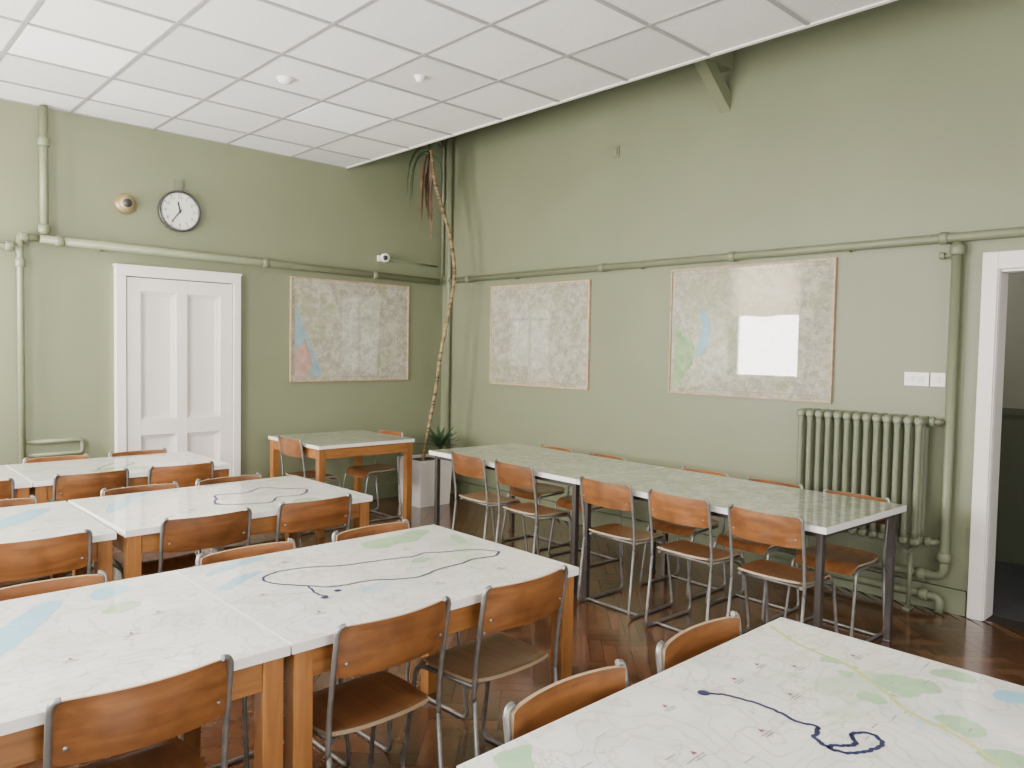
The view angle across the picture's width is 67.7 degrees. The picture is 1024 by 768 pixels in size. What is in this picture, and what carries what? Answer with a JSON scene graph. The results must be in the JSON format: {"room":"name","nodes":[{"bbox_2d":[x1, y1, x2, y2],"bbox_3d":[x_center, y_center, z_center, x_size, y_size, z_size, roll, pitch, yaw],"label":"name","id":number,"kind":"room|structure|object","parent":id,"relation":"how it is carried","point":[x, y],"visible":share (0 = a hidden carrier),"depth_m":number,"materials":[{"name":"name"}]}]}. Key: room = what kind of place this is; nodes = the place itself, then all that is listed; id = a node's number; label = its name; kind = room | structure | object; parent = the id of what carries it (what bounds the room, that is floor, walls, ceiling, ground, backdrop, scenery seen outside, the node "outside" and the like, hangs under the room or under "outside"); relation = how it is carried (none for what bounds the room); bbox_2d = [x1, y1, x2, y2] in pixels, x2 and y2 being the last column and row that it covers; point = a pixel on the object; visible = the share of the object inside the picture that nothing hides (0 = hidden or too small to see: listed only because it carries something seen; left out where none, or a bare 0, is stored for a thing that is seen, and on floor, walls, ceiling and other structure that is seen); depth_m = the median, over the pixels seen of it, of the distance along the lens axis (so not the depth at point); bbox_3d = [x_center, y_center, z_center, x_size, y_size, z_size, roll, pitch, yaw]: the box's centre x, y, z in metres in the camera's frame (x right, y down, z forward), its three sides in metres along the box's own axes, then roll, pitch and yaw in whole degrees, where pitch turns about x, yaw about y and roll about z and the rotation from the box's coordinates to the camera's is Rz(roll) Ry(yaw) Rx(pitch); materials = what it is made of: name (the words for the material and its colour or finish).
{"room":"classroom","nodes":[
{"label":"classroom","id":0,"kind":"room"},
{"bbox_2d":[0,99,442,502],"bbox_3d":[-2.945,-1.087,6.326,6.160,4.600,0.150,-1,3,-43],"label":"wall","id":1,"kind":"structure","parent":0,"point":[256,204],"depth_m":6.55,"materials":[{"name":"green paint"}]},
{"bbox_2d":[0,232,38,463],"bbox_3d":[-3.793,0.068,5.394,0.790,2.345,0.123,-1,3,-43],"label":"pipe","id":2,"kind":"object","parent":1,"relation":"attached to","point":[20,262],"visible":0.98,"depth_m":5.57,"materials":[{"name":"metal"}]},
{"bbox_2d":[37,105,50,234],"bbox_3d":[-3.456,-1.577,5.633,0.080,0.938,0.082,-1,3,-43],"label":"pipe","id":3,"kind":"object","parent":1,"relation":"attached to","point":[43,141],"visible":1,"depth_m":5.61,"materials":[{"name":"metal"}]},
{"bbox_2d":[26,437,84,457],"bbox_3d":[-3.456,0.480,5.788,0.385,0.130,0.032,-1,3,-43],"label":"pipe","id":4,"kind":"object","parent":1,"relation":"attached to","point":[81,440],"visible":0.98,"depth_m":5.78,"materials":[{"name":"metal"}]},
{"bbox_2d":[114,193,135,213],"bbox_3d":[-3.053,-1.431,6.043,0.160,0.160,0.084,-1,3,-43],"label":"bell","id":5,"kind":"object","parent":1,"relation":"attached to","point":[124,203],"visible":1,"depth_m":6.02,"materials":[{"name":"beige metal"}]},
{"bbox_2d":[113,263,241,475],"bbox_3d":[-2.779,0.129,6.404,1.027,2.172,0.072,-1,3,-43],"label":"trim","id":6,"kind":"structure","parent":1,"relation":"attached to","point":[121,271],"depth_m":6.17,"materials":[{"name":"white paint"}]},
{"bbox_2d":[126,277,231,476],"bbox_3d":[-2.785,0.171,6.417,0.855,2.065,0.048,-1,3,-43],"label":"door","id":7,"kind":"structure","parent":1,"relation":"in","point":[179,333],"depth_m":6.38,"materials":[{"name":"white paint"}]},
{"bbox_2d":[157,179,200,231],"bbox_3d":[-2.761,-1.475,6.330,0.342,0.431,0.060,-1,3,-43],"label":"wall clock","id":8,"kind":"object","parent":1,"relation":"attached to","point":[179,211],"visible":1,"depth_m":6.32,"materials":[{"name":"white plastic"}]},
{"bbox_2d":[39,234,440,284],"bbox_3d":[-2.142,-1.085,6.902,3.701,0.115,0.100,-1,3,-43],"label":"pipe","id":9,"kind":"object","parent":1,"relation":"attached to","point":[59,241],"visible":1,"depth_m":6.53,"materials":[{"name":"metal"}]},
{"bbox_2d":[289,276,409,381],"bbox_3d":[-1.570,-0.519,7.525,1.330,0.980,0.025,-1,3,-43],"label":"framed map","id":10,"kind":"object","parent":1,"relation":"attached to","point":[340,330],"visible":1,"depth_m":7.48},
{"bbox_2d":[344,482,398,499],"bbox_3d":[-2.927,1.140,6.363,5.860,0.150,0.020,-1,3,-43],"label":"baseboard","id":11,"kind":"structure","parent":1,"relation":"attached to","point":[386,490],"depth_m":7.84,"materials":[{"name":"green paint"}]},
{"bbox_2d":[377,253,436,267],"bbox_3d":[-1.043,-1.270,7.885,0.766,0.090,0.151,-1,3,-43],"label":"security camera","id":12,"kind":"object","parent":1,"relation":"attached to","point":[384,257],"visible":1,"depth_m":7.78,"materials":[{"name":"white plastic"}]},
{"bbox_2d":[0,0,896,168],"bbox_3d":[-0.174,-1.875,2.462,4.692,0.059,9.224,-1,3,-43],"label":"ceiling","id":13,"kind":"structure","parent":0,"point":[208,70],"depth_m":4.54,"materials":[{"name":"tile"}]},
{"bbox_2d":[7,25,136,76],"bbox_3d":[-2.649,-2.009,4.593,0.582,0.033,0.582,-1,3,-43],"label":"ceiling light panel","id":14,"kind":"object","parent":13,"relation":"attached to","point":[36,43],"visible":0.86,"depth_m":4.58,"materials":[{"name":"white translucent plastic"}]},
{"bbox_2d":[276,75,293,84],"bbox_3d":[-1.477,-1.970,4.965,0.110,0.038,0.110,-1,3,-43],"label":"smoke detector","id":15,"kind":"object","parent":13,"relation":"attached to","point":[283,79],"visible":1,"depth_m":4.93,"materials":[{"name":"white plastic"}]},
{"bbox_2d":[286,102,388,133],"bbox_3d":[-1.333,-2.039,5.821,0.582,0.033,0.582,-1,3,-43],"label":"ceiling light panel","id":16,"kind":"object","parent":13,"relation":"attached to","point":[325,115],"visible":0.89,"depth_m":5.81,"materials":[{"name":"plastic"}]},
{"bbox_2d":[414,74,424,82],"bbox_3d":[-0.590,-1.950,4.883,0.070,0.038,0.070,-1,3,-43],"label":"smoke detector","id":17,"kind":"object","parent":13,"relation":"attached to","point":[419,78],"visible":1,"depth_m":4.86,"materials":[{"name":"white plastic"}]},
{"bbox_2d":[14,493,1023,767],"bbox_3d":[0.767,1.458,3.546,7.710,0.100,9.500,-1,3,-43],"label":"floor","id":18,"kind":"structure","parent":0,"point":[993,647],"depth_m":4.31,"materials":[{"name":"brown wood"}]},
{"bbox_2d":[0,478,14,499],"bbox_3d":[-3.051,0.908,4.261,0.410,0.795,0.464,-1,3,-42],"label":"dining chair","id":19,"kind":"object","parent":18,"relation":"on","point":[7,487],"visible":0.35,"depth_m":4.21,"materials":[{"name":"brown wood"}]},
{"bbox_2d":[0,465,31,498],"bbox_3d":[-3.425,0.924,4.255,1.145,0.751,0.800,-1,3,-43],"label":"table","id":20,"kind":"object","parent":18,"relation":"on","point":[22,485],"visible":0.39,"depth_m":4.36,"materials":[{"name":"white laminate"}]},
{"bbox_2d":[0,495,50,587],"bbox_3d":[-2.389,0.957,3.559,0.404,0.783,0.457,-1,4,-44],"label":"dining chair","id":21,"kind":"object","parent":18,"relation":"on","point":[33,499],"visible":0.2,"depth_m":3.74,"materials":[{"name":"brown wood"}]},
{"bbox_2d":[0,529,92,581],"bbox_3d":[-2.001,0.977,3.137,0.410,0.795,0.464,-1,3,-42],"label":"dining chair","id":22,"kind":"object","parent":18,"relation":"on","point":[28,559],"visible":0.38,"depth_m":2.98,"materials":[{"name":"brown wood"}]},
{"bbox_2d":[0,570,110,758],"bbox_3d":[-1.395,1.030,2.328,0.404,0.783,0.457,-1,3,-42],"label":"dining chair","id":23,"kind":"object","parent":18,"relation":"on","point":[58,584],"visible":0.2,"depth_m":2.50,"materials":[{"name":"brown wood"}]},
{"bbox_2d":[22,453,93,567],"bbox_3d":[-2.953,0.881,5.035,0.404,0.783,0.457,-1,3,-42],"label":"dining chair","id":24,"kind":"object","parent":18,"relation":"on","point":[86,456],"visible":0.16,"depth_m":5.18,"materials":[{"name":"brown wood"}]},
{"bbox_2d":[0,501,116,581],"bbox_3d":[-2.406,0.992,3.143,1.195,0.751,0.860,-1,3,-43],"label":"table","id":25,"kind":"object","parent":18,"relation":"on","point":[60,518],"visible":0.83,"depth_m":3.31,"materials":[{"name":"white laminate"}]},
{"bbox_2d":[52,468,128,501],"bbox_3d":[-2.620,0.898,4.664,0.410,0.795,0.464,-1,4,-43],"label":"dining chair","id":26,"kind":"object","parent":18,"relation":"on","point":[90,485],"visible":0.34,"depth_m":4.46,"materials":[{"name":"brown wood"}]},
{"bbox_2d":[6,451,231,551],"bbox_3d":[-2.582,0.904,5.041,1.150,0.751,0.800,-1,3,-43],"label":"table","id":27,"kind":"object","parent":18,"relation":"on","point":[41,475],"visible":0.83,"depth_m":4.94,"materials":[{"name":"white laminate"},{"name":"beech"}]},
{"bbox_2d":[108,448,166,565],"bbox_3d":[-2.573,0.873,5.389,0.404,0.783,0.457,-1,4,-43],"label":"dining chair","id":28,"kind":"object","parent":18,"relation":"on","point":[163,450],"visible":0.13,"depth_m":5.53,"materials":[{"name":"brown wood"}]},
{"bbox_2d":[43,654,233,767],"bbox_3d":[-0.979,1.051,1.911,0.410,0.795,0.464,-1,3,-43],"label":"dining chair","id":29,"kind":"object","parent":18,"relation":"on","point":[137,720],"visible":1,"depth_m":1.74,"materials":[{"name":"brown wood"}]},
{"bbox_2d":[0,571,289,767],"bbox_3d":[-1.323,1.063,1.994,1.148,0.751,0.890,-1,3,-43],"label":"table","id":30,"kind":"object","parent":18,"relation":"on","point":[114,635],"visible":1,"depth_m":2.03,"materials":[{"name":"white laminate"}]},
{"bbox_2d":[100,481,195,579],"bbox_3d":[-1.895,0.946,4.020,0.404,0.783,0.457,-1,3,-42],"label":"dining chair","id":31,"kind":"object","parent":18,"relation":"on","point":[149,560],"visible":0.34,"depth_m":3.98,"materials":[{"name":"brown wood"}]},
{"bbox_2d":[148,461,213,574],"bbox_3d":[-2.240,0.889,5.018,0.410,0.795,0.464,-1,3,-42],"label":"dining chair","id":32,"kind":"object","parent":18,"relation":"on","point":[185,475],"visible":0.33,"depth_m":4.83,"materials":[{"name":"brown wood"}]},
{"bbox_2d":[158,507,251,572],"bbox_3d":[-1.511,0.965,3.608,0.410,0.795,0.464,-1,3,-42],"label":"dining chair","id":33,"kind":"object","parent":18,"relation":"on","point":[204,532],"visible":0.35,"depth_m":3.40,"materials":[{"name":"brown wood"}]},
{"bbox_2d":[68,475,372,579],"bbox_3d":[-1.507,0.970,4.009,1.248,0.751,0.860,-1,4,-44],"label":"table","id":34,"kind":"object","parent":18,"relation":"on","point":[136,519],"visible":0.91,"depth_m":3.84,"materials":[{"name":"white laminate"}]},
{"bbox_2d":[195,473,284,553],"bbox_3d":[-1.530,0.937,4.361,0.404,0.783,0.457,-1,4,-44],"label":"dining chair","id":35,"kind":"object","parent":18,"relation":"on","point":[270,537],"visible":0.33,"depth_m":4.40,"materials":[{"name":"brown wood"}]},
{"bbox_2d":[195,538,350,767],"bbox_3d":[-0.883,1.018,2.805,0.404,0.783,0.457,-1,4,-44],"label":"dining chair","id":36,"kind":"object","parent":18,"relation":"on","point":[267,548],"visible":0.23,"depth_m":2.86,"materials":[{"name":"brown wood"}]},
{"bbox_2d":[278,435,346,533],"bbox_3d":[-1.719,0.832,6.527,0.464,0.795,0.410,-1,3,-43],"label":"dining chair","id":37,"kind":"object","parent":18,"relation":"on","point":[288,447],"visible":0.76,"depth_m":6.39,"materials":[{"name":"brown wood"}]},
{"bbox_2d":[275,493,351,541],"bbox_3d":[-1.122,0.955,3.998,0.410,0.795,0.464,-1,3,-42],"label":"dining chair","id":38,"kind":"object","parent":18,"relation":"on","point":[331,512],"visible":0.39,"depth_m":3.79,"materials":[{"name":"brown wood"}]},
{"bbox_2d":[268,430,414,537],"bbox_3d":[-1.520,0.846,6.783,0.940,0.751,0.900,-1,3,-43],"label":"table","id":39,"kind":"object","parent":18,"relation":"on","point":[320,446],"visible":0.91,"depth_m":6.67,"materials":[{"name":"white laminate"}]},
{"bbox_2d":[283,596,450,767],"bbox_3d":[-0.482,1.039,2.375,0.410,0.795,0.464,-1,4,-44],"label":"dining chair","id":40,"kind":"object","parent":18,"relation":"on","point":[370,700],"visible":0.87,"depth_m":2.25,"materials":[{"name":"brown wood"}]},
{"bbox_2d":[343,429,403,521],"bbox_3d":[-1.280,0.825,6.992,0.457,0.783,0.404,-1,3,-43],"label":"dining chair","id":41,"kind":"object","parent":18,"relation":"on","point":[362,471],"visible":0.64,"depth_m":6.97,"materials":[{"name":"brown wood"}]},
{"bbox_2d":[173,524,578,767],"bbox_3d":[-0.481,1.043,2.780,1.147,0.751,0.890,-1,3,-43],"label":"table","id":42,"kind":"object","parent":18,"relation":"on","point":[300,596],"visible":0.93,"depth_m":2.61,"materials":[{"name":"white laminate"}]},
{"bbox_2d":[332,519,468,751],"bbox_3d":[-0.474,1.009,3.187,0.404,0.783,0.457,-1,4,-44],"label":"dining chair","id":43,"kind":"object","parent":18,"relation":"on","point":[395,526],"visible":0.24,"depth_m":3.25,"materials":[{"name":"brown wood"}]},
{"bbox_2d":[397,140,461,507],"bbox_3d":[-0.794,-0.625,7.617,0.603,3.643,0.669,-1,3,-43],"label":"potted plant","id":44,"kind":"object","parent":18,"relation":"on","point":[423,465],"visible":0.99,"depth_m":7.54,"materials":[{"name":"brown plant"}]},
{"bbox_2d":[401,565,567,767],"bbox_3d":[-0.094,1.030,2.737,0.410,0.795,0.464,-1,4,-44],"label":"dining chair","id":45,"kind":"object","parent":18,"relation":"on","point":[481,660],"visible":0.97,"depth_m":2.63,"materials":[{"name":"brown wood"}]},
{"bbox_2d":[451,451,527,551],"bbox_3d":[-0.176,0.898,5.673,0.464,0.795,0.410,-1,3,-39],"label":"dining chair","id":46,"kind":"object","parent":18,"relation":"on","point":[469,466],"visible":0.76,"depth_m":5.56,"materials":[{"name":"brown wood"}]},
{"bbox_2d":[494,459,571,555],"bbox_3d":[0.157,0.921,5.287,0.464,0.795,0.410,-1,3,-40],"label":"dining chair","id":47,"kind":"object","parent":18,"relation":"on","point":[517,476],"visible":0.88,"depth_m":5.16,"materials":[{"name":"brown wood"}]},
{"bbox_2d":[501,444,573,550],"bbox_3d":[0.211,0.897,6.151,0.448,0.767,0.396,-1,3,-42],"label":"dining chair","id":48,"kind":"object","parent":18,"relation":"on","point":[541,488],"visible":0.61,"depth_m":6.13,"materials":[{"name":"brown wood"}]},
{"bbox_2d":[429,443,662,594],"bbox_3d":[0.203,0.926,5.696,0.885,0.751,1.620,-1,3,-41],"label":"table","id":49,"kind":"object","parent":18,"relation":"on","point":[550,465],"visible":0.84,"depth_m":5.49,"materials":[{"name":"white laminate"}]},
{"bbox_2d":[503,659,628,743],"bbox_3d":[0.261,1.086,1.625,0.410,0.795,0.464,-1,3,-42],"label":"dining chair","id":50,"kind":"object","parent":18,"relation":"on","point":[557,700],"visible":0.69,"depth_m":1.77,"materials":[{"name":"brown wood"}]},
{"bbox_2d":[548,452,625,565],"bbox_3d":[0.570,0.923,5.735,0.448,0.767,0.396,-1,3,-40],"label":"dining chair","id":51,"kind":"object","parent":18,"relation":"on","point":[565,502],"visible":0.38,"depth_m":5.73,"materials":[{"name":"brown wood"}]},
{"bbox_2d":[577,476,672,619],"bbox_3d":[0.692,0.959,4.666,0.464,0.795,0.410,-1,3,-42],"label":"dining chair","id":52,"kind":"object","parent":18,"relation":"on","point":[598,493],"visible":0.98,"depth_m":4.56,"materials":[{"name":"brown wood"}]},
{"bbox_2d":[640,466,729,598],"bbox_3d":[1.151,0.963,5.061,0.448,0.767,0.396,-1,3,-40],"label":"dining chair","id":53,"kind":"object","parent":18,"relation":"on","point":[678,530],"visible":0.47,"depth_m":5.02,"materials":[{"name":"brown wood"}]},
{"bbox_2d":[644,489,749,633],"bbox_3d":[1.038,0.983,4.265,0.464,0.795,0.410,-1,3,-42],"label":"dining chair","id":54,"kind":"object","parent":18,"relation":"on","point":[666,507],"visible":0.93,"depth_m":4.17,"materials":[{"name":"brown wood"}]},
{"bbox_2d":[655,611,741,673],"bbox_3d":[0.655,1.077,1.993,0.410,0.795,0.464,-1,3,-43],"label":"dining chair","id":55,"kind":"object","parent":18,"relation":"on","point":[695,640],"visible":0.42,"depth_m":2.15,"materials":[{"name":"brown wood"}]},
{"bbox_2d":[457,617,1023,767],"bbox_3d":[0.658,1.117,1.588,1.270,0.751,0.900,-1,3,-43],"label":"table","id":56,"kind":"object","parent":18,"relation":"on","point":[783,692],"visible":1,"depth_m":1.69,"materials":[{"name":"white laminate"}]},
{"bbox_2d":[577,467,905,642],"bbox_3d":[1.263,1.000,4.467,0.885,0.751,1.620,-1,3,-41],"label":"table","id":57,"kind":"object","parent":18,"relation":"on","point":[824,515],"visible":0.86,"depth_m":4.17,"materials":[{"name":"white laminate"}]},
{"bbox_2d":[706,476,803,621],"bbox_3d":[1.489,0.987,4.668,0.448,0.767,0.396,-1,3,-41],"label":"dining chair","id":58,"kind":"object","parent":18,"relation":"on","point":[743,545],"visible":0.42,"depth_m":4.62,"materials":[{"name":"brown wood"}]},
{"bbox_2d":[726,504,838,633],"bbox_3d":[1.374,1.006,3.875,0.464,0.795,0.410,-1,3,-42],"label":"dining chair","id":59,"kind":"object","parent":18,"relation":"on","point":[777,530],"visible":0.83,"depth_m":3.76,"materials":[{"name":"brown wood"}]},
{"bbox_2d":[783,488,890,641],"bbox_3d":[1.825,1.010,4.278,0.448,0.767,0.396,-1,3,-41],"label":"dining chair","id":60,"kind":"object","parent":18,"relation":"on","point":[843,560],"visible":0.55,"depth_m":4.24,"materials":[{"name":"brown wood"}]},
{"bbox_2d":[796,408,944,610],"bbox_3d":[2.260,0.777,4.899,0.180,1.194,0.880,-1,3,-43],"label":"radiator","id":61,"kind":"object","parent":18,"relation":"on","point":[881,455],"visible":0.73,"depth_m":4.80,"materials":[{"name":"metal"}]},
{"bbox_2d":[441,0,1023,615],"bbox_3d":[2.441,-0.927,4.963,0.150,4.600,9.200,-1,3,-43],"label":"wall","id":62,"kind":"structure","parent":0,"point":[899,118],"depth_m":5.50,"materials":[{"name":"green paint"}]},
{"bbox_2d":[441,137,452,448],"bbox_3d":[-0.708,-1.028,8.175,0.044,4.400,0.178,-1,3,-34],"label":"pipe","id":63,"kind":"object","parent":62,"relation":"attached to","point":[450,182],"visible":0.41,"depth_m":8.13,"materials":[{"name":"green metal"}]},
{"bbox_2d":[489,279,590,389],"bbox_3d":[0.234,-0.462,7.211,0.025,0.975,1.315,-1,3,-43],"label":"framed map","id":64,"kind":"object","parent":62,"relation":"attached to","point":[540,332],"visible":1,"depth_m":7.16},
{"bbox_2d":[613,146,619,157],"bbox_3d":[0.882,-1.972,6.481,0.022,0.090,0.070,-1,3,-43],"label":"wall sensor","id":65,"kind":"object","parent":62,"relation":"attached to","point":[616,150],"visible":1,"depth_m":6.47,"materials":[{"name":"green paint"}]},
{"bbox_2d":[450,479,966,616],"bbox_3d":[0.970,1.206,6.466,0.022,0.150,5.152,-1,3,-43],"label":"baseboard","id":66,"kind":"structure","parent":62,"relation":"attached to","point":[954,600],"depth_m":5.47,"materials":[{"name":"green paint"}]},
{"bbox_2d":[694,51,733,112],"bbox_3d":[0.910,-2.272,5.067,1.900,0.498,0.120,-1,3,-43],"label":"bracket","id":67,"kind":"object","parent":62,"relation":"attached to","point":[710,70],"depth_m":5.59,"materials":[{"name":"green paint"}]},
{"bbox_2d":[448,226,1023,282],"bbox_3d":[2.386,-0.893,4.842,0.091,0.074,8.895,-1,3,-43],"label":"pipe","id":68,"kind":"object","parent":62,"relation":"attached to","point":[943,238],"visible":1,"depth_m":5.35,"materials":[{"name":"metal"}]},
{"bbox_2d":[668,257,837,402],"bbox_3d":[1.718,-0.389,5.622,0.025,0.980,1.325,-1,3,-43],"label":"framed map","id":69,"kind":"object","parent":62,"relation":"attached to","point":[757,330],"visible":1,"depth_m":5.56},
{"bbox_2d":[765,555,943,613],"bbox_3d":[2.225,1.304,5.059,0.074,0.126,1.165,-1,3,-43],"label":"pipe","id":70,"kind":"object","parent":62,"relation":"attached to","point":[921,593],"visible":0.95,"depth_m":4.88,"materials":[{"name":"metal"}]},
{"bbox_2d":[779,242,964,579],"bbox_3d":[2.289,0.165,4.962,0.080,2.068,1.094,-1,3,-43],"label":"pipe","id":71,"kind":"object","parent":62,"relation":"attached to","point":[957,249],"visible":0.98,"depth_m":4.58,"materials":[{"name":"metal"}]},
{"bbox_2d":[904,372,929,385],"bbox_3d":[2.527,-0.031,4.768,0.020,0.086,0.145,-1,3,-43],"label":"light switch","id":72,"kind":"object","parent":62,"relation":"attached to","point":[910,378],"visible":1,"depth_m":4.76,"materials":[{"name":"white plastic"}]},
{"bbox_2d":[930,373,945,386],"bbox_3d":[2.611,-0.025,4.678,0.020,0.086,0.085,-1,3,-43],"label":"light switch","id":73,"kind":"object","parent":62,"relation":"attached to","point":[937,379],"visible":0.96,"depth_m":4.67,"materials":[{"name":"white plastic"}]},
{"bbox_2d":[967,250,1023,620],"bbox_3d":[3.198,0.339,4.156,0.185,2.170,1.155,-1,3,-43],"label":"trim","id":74,"kind":"structure","parent":62,"relation":"attached to","point":[996,267],"depth_m":4.49,"materials":[{"name":"white paint"}]},
{"bbox_2d":[995,273,1023,564],"bbox_3d":[3.557,0.016,5.036,1.550,2.750,3.500,-1,3,-43],"label":"wall","id":75,"kind":"structure","parent":0,"point":[1010,510],"depth_m":5.78,"materials":[{"name":"paint"}]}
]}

